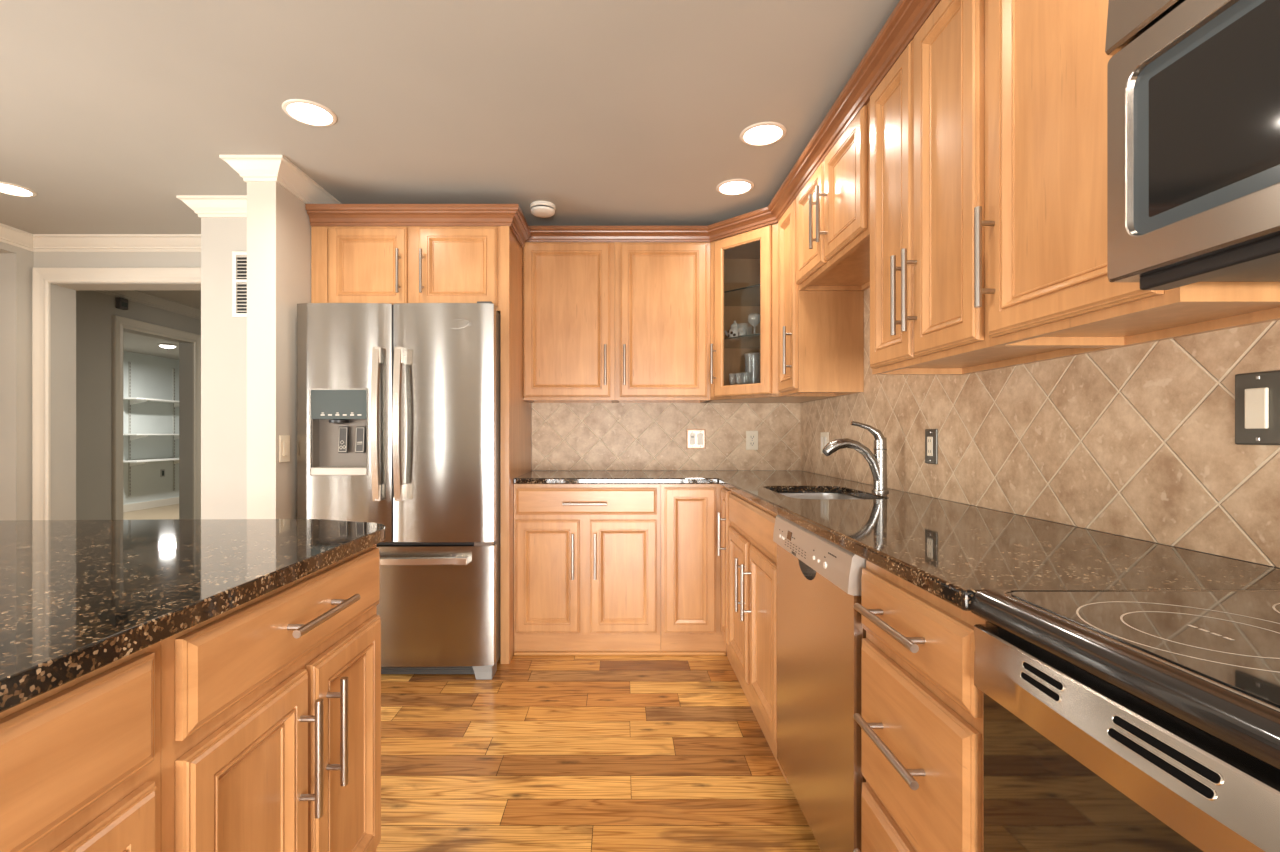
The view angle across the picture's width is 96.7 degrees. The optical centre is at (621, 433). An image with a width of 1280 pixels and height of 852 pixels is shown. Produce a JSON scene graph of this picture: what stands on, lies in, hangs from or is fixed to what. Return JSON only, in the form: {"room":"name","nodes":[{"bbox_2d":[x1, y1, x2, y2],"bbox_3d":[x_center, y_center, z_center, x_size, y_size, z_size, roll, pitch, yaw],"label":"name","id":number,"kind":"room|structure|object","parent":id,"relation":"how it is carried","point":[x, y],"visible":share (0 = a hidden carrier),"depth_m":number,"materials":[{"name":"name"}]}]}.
{"room":"kitchen","nodes":[
{"label":"kitchen","id":0,"kind":"room"},
{"bbox_2d":[0,242,33,520],"bbox_3d":[-3.715,-0.036,0.260,0.150,2.350,6.520,0,0,0],"label":"wall","id":1,"kind":"structure","parent":0,"point":[16,263],"depth_m":3.42,"materials":[{"name":"beige paint"}]},
{"bbox_2d":[34,252,200,519],"bbox_3d":[-3.170,-0.036,3.605,1.960,2.350,0.170,0,0,0],"label":"wall","id":2,"kind":"structure","parent":0,"point":[63,295],"depth_m":3.58,"materials":[{"name":"beige paint"}]},
{"bbox_2d":[32,268,200,519],"bbox_3d":[-2.942,0.058,3.507,1.361,2.163,0.026,0,0,0],"label":"trim","id":3,"kind":"structure","parent":2,"relation":"attached to","point":[42,278],"depth_m":3.50,"materials":[{"name":"beige wood"}]},
{"bbox_2d":[76,290,200,519],"bbox_3d":[-4.215,-0.036,5.445,0.130,2.350,3.510,0,0,0],"label":"wall","id":4,"kind":"structure","parent":0,"point":[95,310],"depth_m":4.54,"materials":[{"name":"beige paint"}]},
{"bbox_2d":[116,297,127,309],"bbox_3d":[-4.128,-1.076,4.700,0.044,0.090,0.080,0,0,0],"label":"box","id":5,"kind":"object","parent":4,"relation":"attached to","point":[121,303],"visible":1,"depth_m":4.68,"materials":[{"name":"grey"}]},
{"bbox_2d":[93,290,200,319],"bbox_3d":[-4.114,-1.169,5.525,0.072,0.085,3.250,0,0,0],"label":"trim","id":6,"kind":"structure","parent":4,"relation":"attached to","point":[137,296],"depth_m":5.02,"materials":[{"name":"white paint"}]},
{"bbox_2d":[112,315,200,519],"bbox_3d":[-4.137,0.085,5.110,0.026,2.108,0.956,0,0,0],"label":"trim","id":7,"kind":"structure","parent":4,"relation":"attached to","point":[118,322],"depth_m":4.71,"materials":[{"name":"white wood"}]},
{"bbox_2d":[123,351,178,504],"bbox_3d":[-7.310,-0.036,7.450,0.120,2.350,7.100,0,0,0],"label":"wall","id":8,"kind":"structure","parent":0,"point":[151,376],"depth_m":8.73,"materials":[{"name":"grey paint"}]},
{"bbox_2d":[128,362,130,496],"bbox_3d":[-7.243,-0.071,8.370,0.014,1.980,0.028,0,0,0],"label":"shelf standard","id":9,"kind":"object","parent":8,"relation":"attached to","point":[129,363],"visible":1,"depth_m":8.36,"materials":[{"name":"white metal"}]},
{"bbox_2d":[123,398,178,406],"bbox_3d":[-7.093,-0.477,9.025,0.285,0.092,1.750,0,0,0],"label":"wall shelf","id":10,"kind":"object","parent":9,"relation":"attached to","point":[132,400],"visible":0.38,"depth_m":8.37,"materials":[{"name":"white wood"}]},
{"bbox_2d":[123,497,178,511],"bbox_3d":[-7.242,1.084,7.300,0.015,0.110,6.600,0,0,0],"label":"baseboard","id":11,"kind":"structure","parent":8,"relation":"attached to","point":[170,501],"depth_m":8.72,"materials":[{"name":"white wood"}]},
{"bbox_2d":[161,469,164,476],"bbox_3d":[-7.245,0.619,8.980,0.009,0.120,0.080,0,0,0],"label":"outlet plate","id":12,"kind":"object","parent":8,"relation":"attached to","point":[162,470],"visible":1,"depth_m":8.99,"materials":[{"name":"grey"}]},
{"bbox_2d":[173,368,174,490],"bbox_3d":[-7.243,-0.071,9.200,0.014,1.980,0.028,0,0,0],"label":"shelf standard","id":13,"kind":"object","parent":8,"relation":"attached to","point":[173,368],"visible":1,"depth_m":9.19,"materials":[{"name":"white metal"}]},
{"bbox_2d":[123,458,178,466],"bbox_3d":[-7.093,0.433,9.025,0.285,0.092,1.750,0,0,0],"label":"wall shelf","id":14,"kind":"object","parent":13,"relation":"attached to","point":[176,460],"visible":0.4,"depth_m":8.36,"materials":[{"name":"white"}]},
{"bbox_2d":[123,434,178,439],"bbox_3d":[-7.093,0.043,9.025,0.285,0.092,1.750,0,0,0],"label":"wall shelf","id":15,"kind":"object","parent":13,"relation":"attached to","point":[132,436],"visible":0.4,"depth_m":8.36,"materials":[{"name":"white wood"}]},
{"bbox_2d":[201,218,246,518],"bbox_3d":[-1.933,-0.036,3.325,0.515,2.350,0.730,0,0,0],"label":"wall","id":16,"kind":"structure","parent":0,"point":[223,336],"depth_m":2.96,"materials":[{"name":"beige paint"}]},
{"bbox_2d":[0,155,341,251],"bbox_3d":[-2.557,-1.169,0.310,2.167,0.085,6.420,0,0,0],"label":"trim","id":17,"kind":"structure","parent":16,"relation":"attached to","point":[252,168],"depth_m":2.95,"materials":[{"name":"white wood"}]},
{"bbox_2d":[232,251,246,317],"bbox_3d":[-1.860,-0.776,2.954,0.320,0.340,0.012,0,0,0],"label":"air vent","id":18,"kind":"object","parent":16,"relation":"in","point":[239,258],"visible":0.35,"depth_m":2.95,"materials":[{"name":"beige plastic"}]},
{"bbox_2d":[247,182,310,518],"bbox_3d":[-1.610,-0.036,3.115,0.130,2.350,1.150,0,0,0],"label":"wall column","id":19,"kind":"structure","parent":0,"point":[278,223],"depth_m":2.54,"materials":[{"name":"beige paint"}]},
{"bbox_2d":[279,435,289,461],"bbox_3d":[-1.540,0.067,2.600,0.010,0.122,0.076,0,0,0],"label":"switch plate","id":20,"kind":"object","parent":19,"relation":"attached to","point":[284,440],"visible":1,"depth_m":2.59,"materials":[{"name":"beige plastic"}]},
{"bbox_2d":[0,0,899,359],"bbox_3d":[-3.500,-1.261,3.900,9.600,0.100,14.200,0,0,0],"label":"ceiling","id":21,"kind":"structure","parent":0,"point":[604,112],"depth_m":2.05,"materials":[{"name":"white paint"}]},
{"bbox_2d":[0,182,36,196],"bbox_3d":[-3.020,-1.207,2.810,0.184,0.006,0.184,0,0,0],"label":"recessed light","id":22,"kind":"object","parent":21,"relation":"in","point":[7,188],"visible":1,"depth_m":2.82,"materials":[{"name":"white"}]},
{"bbox_2d":[158,343,176,349],"bbox_3d":[-6.150,-1.175,7.700,0.200,0.072,0.200,0,0,0],"label":"ceiling lamp","id":23,"kind":"object","parent":21,"relation":"attached to","point":[163,345],"visible":1,"depth_m":7.64,"materials":[{"name":"beige plastic"}]},
{"bbox_2d":[282,99,336,126],"bbox_3d":[-1.177,-1.207,2.147,0.184,0.006,0.184,0,0,0],"label":"recessed light","id":24,"kind":"object","parent":21,"relation":"in","point":[307,112],"visible":1,"depth_m":2.14,"materials":[{"name":"beige glass"}]},
{"bbox_2d":[530,201,555,217],"bbox_3d":[-0.420,-1.188,3.020,0.136,0.047,0.136,0,0,0],"label":"smoke detector","id":25,"kind":"object","parent":21,"relation":"attached to","point":[542,209],"visible":1,"depth_m":2.98,"materials":[{"name":"beige plastic"}]},
{"bbox_2d":[716,179,753,194],"bbox_3d":[0.554,-1.207,2.790,0.184,0.006,0.184,0,0,0],"label":"recessed light","id":26,"kind":"object","parent":21,"relation":"in","point":[733,186],"visible":1,"depth_m":2.78,"materials":[{"name":"white"}]},
{"bbox_2d":[740,122,786,145],"bbox_3d":[0.569,-1.207,2.297,0.184,0.006,0.184,0,0,0],"label":"recessed light","id":27,"kind":"object","parent":21,"relation":"in","point":[762,133],"visible":1,"depth_m":2.29,"materials":[{"name":"white glass"}]},
{"bbox_2d":[123,504,820,851],"bbox_3d":[-3.475,1.169,3.900,9.450,0.060,14.200,0,0,0],"label":"floor","id":28,"kind":"structure","parent":0,"point":[547,753],"depth_m":1.97,"materials":[{"name":"brown wood"}]},
{"bbox_2d":[0,641,160,851],"bbox_3d":[-0.847,0.698,0.403,0.607,0.881,0.685,0,0,0],"label":"base cabinet","id":29,"kind":"object","parent":28,"relation":"on","point":[80,759],"visible":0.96,"depth_m":0.63,"materials":[{"name":"brown wood"}]},
{"bbox_2d":[161,544,380,851],"bbox_3d":[-0.847,0.698,1.073,0.607,0.881,0.654,0,0,0],"label":"base cabinet","id":30,"kind":"object","parent":28,"relation":"on","point":[271,702],"visible":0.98,"depth_m":0.98,"materials":[{"name":"brown wood"}]},
{"bbox_2d":[297,301,500,679],"bbox_3d":[-1.054,0.259,2.998,0.915,1.760,0.883,0,0,0],"label":"refrigerator","id":31,"kind":"object","parent":28,"relation":"on","point":[399,404],"visible":0.88,"depth_m":2.63,"materials":[{"name":"grey"}]},
{"bbox_2d":[305,204,531,663],"bbox_3d":[-1.022,0.009,3.135,1.037,2.257,0.751,0,0,0],"label":"tall cabinet","id":32,"kind":"object","parent":28,"relation":"on","point":[361,253],"visible":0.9,"depth_m":2.81,"materials":[{"name":"brown wood"}]},
{"bbox_2d":[514,484,660,651],"bbox_3d":[-0.178,0.698,3.190,0.755,0.881,0.641,0,0,0],"label":"base cabinet","id":33,"kind":"object","parent":28,"relation":"on","point":[587,557],"visible":1,"depth_m":2.92,"materials":[{"name":"brown wood"}]},
{"bbox_2d":[513,470,1279,610],"bbox_3d":[0.276,0.240,2.167,1.664,0.030,2.702,0,0,0],"label":"countertop","id":34,"kind":"structure","parent":33,"relation":"on","point":[952,551],"depth_m":1.18,"materials":[{"name":"stone"}]},
{"bbox_2d":[780,493,860,498],"bbox_3d":[0.771,0.345,2.217,0.387,0.178,0.545,0,0,0],"label":"sink","id":35,"kind":"object","parent":34,"relation":"in","point":[792,495],"visible":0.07,"depth_m":2.46,"materials":[{"name":"silver metal"}]},
{"bbox_2d":[822,421,888,492],"bbox_3d":[0.908,0.087,2.215,0.257,0.276,0.062,0,0,0],"label":"faucet","id":36,"kind":"object","parent":34,"relation":"on","point":[877,462],"visible":1,"depth_m":2.20,"materials":[{"name":"silver metal"}]},
{"bbox_2d":[514,652,725,655],"bbox_3d":[-0.011,1.130,2.928,1.091,0.018,0.020,0,0,0],"label":"trim","id":37,"kind":"structure","parent":28,"relation":"on","point":[515,653],"depth_m":2.92,"materials":[{"name":"brown wood"}]},
{"bbox_2d":[661,484,733,669],"bbox_3d":[0.651,0.698,3.121,0.900,0.881,0.780,0,0,0],"label":"base cabinet","id":38,"kind":"object","parent":28,"relation":"on","point":[695,523],"visible":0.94,"depth_m":2.92,"materials":[{"name":"brown wood"}]},
{"bbox_2d":[728,491,788,783],"bbox_3d":[0.782,0.698,2.291,0.636,0.881,0.877,0,0,0],"label":"base cabinet","id":39,"kind":"object","parent":28,"relation":"on","point":[752,550],"visible":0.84,"depth_m":2.20,"materials":[{"name":"brown wood"}]},
{"bbox_2d":[773,515,865,851],"bbox_3d":[0.794,0.698,1.538,0.612,0.878,0.612,0,0,0],"label":"dishwasher","id":40,"kind":"object","parent":28,"relation":"on","point":[820,632],"visible":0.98,"depth_m":1.43,"materials":[{"name":"grey"}]},
{"bbox_2d":[853,560,990,851],"bbox_3d":[0.782,0.698,1.023,0.636,0.881,0.402,0,0,0],"label":"base cabinet","id":41,"kind":"object","parent":28,"relation":"on","point":[920,721],"visible":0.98,"depth_m":0.97,"materials":[{"name":"brown wood"}]},
{"bbox_2d":[970,589,1279,851],"bbox_3d":[0.788,0.679,0.435,0.620,0.919,0.760,0,0,0],"label":"electric range","id":42,"kind":"object","parent":28,"relation":"on","point":[1114,720],"visible":1,"depth_m":0.61,"materials":[{"name":"black ceramic"}]},
{"bbox_3d":[-1.351,0.698,0.730,0.399,0.881,1.340,0,0,0],"label":"panel","id":43,"kind":"object","parent":28,"relation":"on","visible":0},
{"bbox_2d":[0,519,384,712],"bbox_3d":[-1.334,0.240,0.628,1.532,0.030,1.756,0,0,0],"label":"countertop","id":44,"kind":"structure","parent":43,"relation":"on","point":[78,598],"depth_m":0.91,"materials":[{"name":"stone"}]},
{"bbox_2d":[801,470,1278,567],"bbox_3d":[1.185,-0.036,0.260,0.150,2.350,6.520,0,0,0],"label":"wall","id":45,"kind":"structure","parent":0,"point":[801,470],"depth_m":1.30,"materials":[{"name":"beige tile"}]},
{"bbox_2d":[704,223,831,402],"bbox_3d":[0.794,-0.643,3.210,0.612,0.905,0.600,0,0,0],"label":"upper cabinet","id":46,"kind":"object","parent":45,"relation":"attached to","point":[743,266],"visible":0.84,"depth_m":3.15,"materials":[{"name":"brown wood"}]},
{"bbox_2d":[724,321,737,337],"bbox_3d":[0.637,-0.587,3.219,0.101,0.108,0.101,0,0,0],"label":"ceramic jug","id":47,"kind":"object","parent":46,"relation":"on","point":[733,332],"visible":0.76,"depth_m":3.19,"materials":[{"name":"white ceramic"}]},
{"bbox_2d":[729,373,735,384],"bbox_3d":[0.620,-0.273,3.180,0.048,0.127,0.048,0,0,0],"label":"stemmed glass","id":48,"kind":"object","parent":46,"relation":"in","point":[732,381],"visible":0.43,"depth_m":3.16,"materials":[{"name":"clear glass"}]},
{"bbox_2d":[735,373,742,384],"bbox_3d":[0.650,-0.273,3.150,0.048,0.127,0.048,0,0,0],"label":"stemmed glass","id":49,"kind":"object","parent":46,"relation":"in","point":[738,376],"visible":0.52,"depth_m":3.13,"materials":[{"name":"clear glass"}]},
{"bbox_2d":[724,286,759,305],"bbox_3d":[0.803,-0.789,3.214,0.570,0.006,0.568,0,0,0],"label":"glass shelf","id":50,"kind":"object","parent":46,"relation":"attached to","point":[750,295],"depth_m":3.28,"materials":[{"name":"white"}]},
{"bbox_2d":[724,335,759,347],"bbox_3d":[0.803,-0.529,3.214,0.570,0.006,0.568,0,0,0],"label":"glass shelf","id":51,"kind":"object","parent":46,"relation":"attached to","point":[746,341],"depth_m":3.27,"materials":[{"name":"white"}]},
{"bbox_2d":[737,323,747,335],"bbox_3d":[0.663,-0.569,3.130,0.056,0.072,0.056,0,0,0],"label":"glass tumbler","id":52,"kind":"object","parent":46,"relation":"on","point":[742,327],"visible":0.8,"depth_m":3.11,"materials":[{"name":"white"}]},
{"bbox_2d":[742,372,749,383],"bbox_3d":[0.680,-0.273,3.120,0.048,0.127,0.048,0,0,0],"label":"stemmed glass","id":53,"kind":"object","parent":46,"relation":"in","point":[745,375],"visible":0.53,"depth_m":3.10,"materials":[{"name":"clear glass"}]},
{"bbox_2d":[747,326,752,334],"bbox_3d":[0.710,-0.569,3.217,0.056,0.072,0.056,0,0,0],"label":"glass tumbler","id":54,"kind":"object","parent":46,"relation":"on","point":[749,328],"visible":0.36,"depth_m":3.19,"materials":[{"name":"white"}]},
{"bbox_2d":[744,353,759,383],"bbox_3d":[0.732,-0.329,3.181,0.100,0.238,0.100,0,0,0],"label":"glass vase","id":55,"kind":"object","parent":46,"relation":"in","point":[752,360],"visible":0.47,"depth_m":3.14,"materials":[{"name":"white"}]},
{"bbox_2d":[748,313,759,334],"bbox_3d":[0.715,-0.589,3.071,0.070,0.112,0.070,0,0,0],"label":"wine glass","id":56,"kind":"object","parent":46,"relation":"on","point":[753,319],"visible":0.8,"depth_m":3.05,"materials":[{"name":"white"}]},
{"bbox_2d":[778,199,863,396],"bbox_3d":[0.922,-0.643,2.750,0.356,0.905,0.318,0,0,0],"label":"upper cabinet","id":57,"kind":"object","parent":45,"relation":"attached to","point":[821,333],"visible":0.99,"depth_m":2.59,"materials":[{"name":"brown wood"}]},
{"bbox_2d":[796,101,869,290],"bbox_3d":[0.922,-0.874,2.210,0.356,0.445,0.758,0,0,0],"label":"upper cabinet","id":58,"kind":"object","parent":45,"relation":"attached to","point":[833,207],"visible":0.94,"depth_m":2.15,"materials":[{"name":"brown wood"}]},
{"bbox_2d":[870,0,1119,374],"bbox_3d":[0.922,-0.643,1.538,0.356,0.905,0.583,0,0,0],"label":"upper cabinet","id":59,"kind":"object","parent":45,"relation":"attached to","point":[929,112],"visible":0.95,"depth_m":1.47,"materials":[{"name":"brown wood"}]},
{"bbox_2d":[801,288,1279,567],"bbox_3d":[1.106,-0.218,1.786,0.008,0.885,3.452,0,0,0],"label":"tile backsplash","id":60,"kind":"structure","parent":45,"relation":"attached to","point":[1134,441],"depth_m":1.32,"materials":[{"name":"tile"}]},
{"bbox_2d":[821,432,828,453],"bbox_3d":[1.096,0.049,3.085,0.011,0.118,0.116,0,0,0],"label":"switch plate","id":61,"kind":"object","parent":60,"relation":"attached to","point":[824,435],"visible":0.73,"depth_m":3.08,"materials":[{"name":"beige plastic"}]},
{"bbox_2d":[925,429,937,463],"bbox_3d":[1.097,0.044,2.022,0.009,0.124,0.076,0,0,0],"label":"outlet plate","id":62,"kind":"object","parent":60,"relation":"attached to","point":[931,435],"visible":1,"depth_m":2.01,"materials":[{"name":"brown metal"}]},
{"bbox_2d":[1235,370,1279,444],"bbox_3d":[1.096,-0.044,0.980,0.012,0.126,0.078,0,0,0],"label":"switch plate","id":63,"kind":"object","parent":60,"relation":"attached to","point":[1257,394],"visible":1,"depth_m":0.98,"materials":[{"name":"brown metal"}]},
{"bbox_2d":[974,0,1279,346],"bbox_3d":[0.922,-0.643,1.032,0.356,0.905,0.423,0,0,0],"label":"upper cabinet","id":64,"kind":"object","parent":45,"relation":"attached to","point":[1049,285],"visible":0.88,"depth_m":1.06,"materials":[{"name":"brown wood"}]},
{"bbox_3d":[0.922,-0.879,0.440,0.356,0.435,0.759,0,0,0],"label":"upper cabinet","id":65,"kind":"object","parent":45,"relation":"attached to","visible":0},
{"bbox_2d":[1105,0,1279,289],"bbox_3d":[0.869,-0.419,0.439,0.462,0.442,0.758,0,0,0],"label":"microwave","id":66,"kind":"object","parent":65,"relation":"attached to","point":[1193,86],"visible":1,"depth_m":0.70,"materials":[{"name":"grey metal"}]},
{"bbox_3d":[-0.143,-0.036,3.605,2.805,2.350,0.170,0,0,0],"label":"wall","id":67,"kind":"structure","parent":0,"visible":0},
{"bbox_2d":[523,242,614,402],"bbox_3d":[-0.298,-0.643,3.332,0.515,0.905,0.356,0,0,0],"label":"upper cabinet","id":68,"kind":"object","parent":67,"relation":"attached to","point":[569,287],"visible":0.97,"depth_m":3.21,"materials":[{"name":"brown wood"}]},
{"bbox_2d":[615,242,709,402],"bbox_3d":[0.230,-0.643,3.332,0.538,0.905,0.356,0,0,0],"label":"upper cabinet","id":69,"kind":"object","parent":67,"relation":"attached to","point":[662,289],"visible":1,"depth_m":3.21,"materials":[{"name":"brown wood"}]},
{"bbox_2d":[525,0,940,241],"bbox_3d":[0.125,-1.118,1.637,1.358,0.070,3.154,0,0,0],"label":"crown molding","id":70,"kind":"structure","parent":69,"relation":"on","point":[907,18],"depth_m":2.30,"materials":[{"name":"brown wood"}]},
{"bbox_2d":[532,402,800,469],"bbox_3d":[0.273,0.006,3.516,1.658,0.435,0.008,0,0,0],"label":"tile backsplash","id":71,"kind":"structure","parent":67,"relation":"attached to","point":[565,436],"depth_m":3.51,"materials":[{"name":"tile"}]},
{"bbox_2d":[687,429,705,448],"bbox_3d":[0.457,0.031,3.504,0.116,0.122,0.016,0,0,0],"label":"switch plate","id":72,"kind":"object","parent":71,"relation":"attached to","point":[696,438],"visible":1,"depth_m":3.50,"materials":[{"name":"white plastic"}]},
{"bbox_2d":[746,431,757,449],"bbox_3d":[0.802,0.039,3.507,0.074,0.118,0.009,0,0,0],"label":"outlet plate","id":73,"kind":"object","parent":71,"relation":"attached to","point":[751,436],"visible":1,"depth_m":3.51,"materials":[{"name":"beige plastic"}]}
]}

